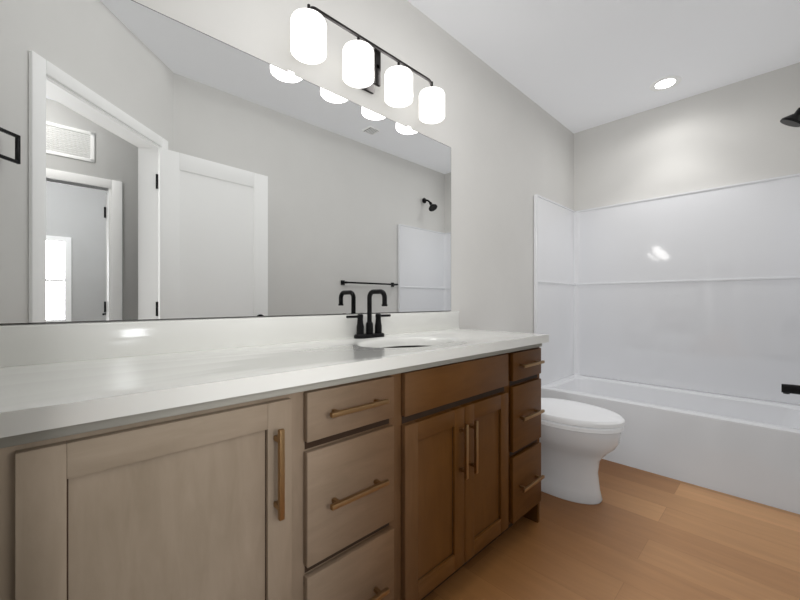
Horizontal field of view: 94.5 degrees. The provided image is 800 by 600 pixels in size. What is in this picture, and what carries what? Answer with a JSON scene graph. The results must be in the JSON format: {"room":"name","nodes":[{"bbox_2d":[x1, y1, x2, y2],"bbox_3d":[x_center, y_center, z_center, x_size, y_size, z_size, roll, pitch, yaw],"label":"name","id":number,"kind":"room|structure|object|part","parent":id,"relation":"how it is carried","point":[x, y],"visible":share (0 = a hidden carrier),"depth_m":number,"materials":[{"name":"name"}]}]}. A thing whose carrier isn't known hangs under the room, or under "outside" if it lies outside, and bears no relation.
{"room":"bathroom","nodes":[
{"label":"bathroom","id":0,"kind":"room"},
{"bbox_2d":[0,0,573,332],"bbox_3d":[-0.282,-0.230,1.660,5.320,2.600,0.120,0,0,-44],"label":"wall","id":1,"kind":"structure","parent":0,"point":[511,146],"depth_m":2.23,"materials":[{"name":"paint"}]},
{"bbox_2d":[0,0,450,323],"bbox_3d":[-0.425,-0.414,1.429,1.994,0.943,0.008,0,0,-44],"label":"vanity mirror","id":2,"kind":"object","parent":1,"relation":"attached to","point":[155,165],"visible":1,"depth_m":1.18,"materials":[{"name":"silver mirror"}]},
{"bbox_2d":[291,4,444,123],"bbox_3d":[-0.099,-1.036,1.643,0.834,0.217,0.156,0,0,-44],"label":"sconce","id":3,"kind":"object","parent":1,"relation":"attached to","point":[362,63],"visible":1,"depth_m":1.54,"materials":[{"name":"white glass"}]},
{"bbox_2d":[407,0,799,132],"bbox_3d":[1.385,-1.555,-0.067,5.320,0.050,4.920,0,0,-44],"label":"ceiling","id":4,"kind":"structure","parent":0,"point":[574,66],"depth_m":2.22,"materials":[{"name":"paint"}]},
{"bbox_2d":[650,76,681,90],"bbox_3d":[1.867,-1.528,2.604,0.184,0.004,0.184,0,0,-44],"label":"recessed light","id":5,"kind":"object","parent":4,"relation":"in","point":[668,82],"visible":1,"depth_m":2.60,"materials":[{"name":"white plastic"}]},
{"bbox_2d":[423,459,799,599],"bbox_3d":[1.385,1.095,-0.067,5.320,0.050,4.920,0,0,-44],"label":"floor","id":6,"kind":"structure","parent":0,"point":[636,534],"depth_m":1.59,"materials":[{"name":"wood"}]},
{"bbox_2d":[0,289,548,599],"bbox_3d":[-0.227,0.510,1.236,2.091,1.120,0.558,0,0,-44],"label":"bathroom vanity","id":7,"kind":"object","parent":6,"relation":"on","point":[369,455],"visible":1,"depth_m":0.91,"materials":[{"name":"brown wood"}]},
{"bbox_2d":[346,289,390,338],"bbox_3d":[-0.105,0.055,1.597,0.242,0.210,0.140,0,0,-44],"label":"faucet","id":8,"kind":"object","parent":7,"relation":"on","point":[369,325],"depth_m":1.62,"materials":[{"name":"black metal"}]},
{"bbox_2d":[539,347,624,504],"bbox_3d":[0.880,0.671,2.155,0.486,0.797,0.751,0,0,-44],"label":"toilet","id":9,"kind":"object","parent":6,"relation":"on","point":[579,441],"visible":0.48,"depth_m":1.96,"materials":[{"name":"white ceramic"}]},
{"bbox_3d":[0.937,0.871,2.096,0.368,0.398,0.553,0,0,-44],"label":"bowl","id":10,"kind":"part","parent":9,"relation":"part of","materials":[{"name":"white ceramic"}]},
{"bbox_3d":[0.950,0.634,2.083,0.394,0.071,0.551,0,0,-44],"label":"seat","id":11,"kind":"part","parent":9,"relation":"part of","materials":[{"name":"white plastic"}]},
{"bbox_2d":[534,173,799,513],"bbox_3d":[1.831,0.128,2.558,0.785,1.884,1.518,0,0,-44],"label":"bathtub","id":12,"kind":"object","parent":6,"relation":"on","point":[669,325],"visible":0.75,"depth_m":2.66,"materials":[{"name":"white plastic"}]},
{"bbox_2d":[574,62,799,210],"bbox_3d":[3.297,-0.230,1.696,0.120,2.600,4.800,0,0,-44],"label":"wall","id":13,"kind":"structure","parent":0,"point":[734,133],"depth_m":2.75,"materials":[{"name":"paint"}]},
{"bbox_2d":[781,383,799,394],"bbox_3d":[2.279,0.505,2.089,0.064,0.064,0.175,0,0,-44],"label":"tub spout","id":14,"kind":"object","parent":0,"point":[785,388],"depth_m":2.11,"materials":[{"name":"black metal"}]},
{"bbox_3d":[1.640,-0.230,1.231,2.910,2.600,0.120,0,0,-44],"label":"wall","id":15,"kind":"structure","parent":0,"visible":0},
{"bbox_2d":[780,107,799,394],"bbox_3d":[2.276,-0.311,2.091,0.170,1.697,0.182,0,0,-44],"label":"fittings","id":16,"kind":"object","parent":15,"relation":"attached to","point":[792,120],"visible":1,"depth_m":2.11,"materials":[{"name":"black metal"}]}
]}

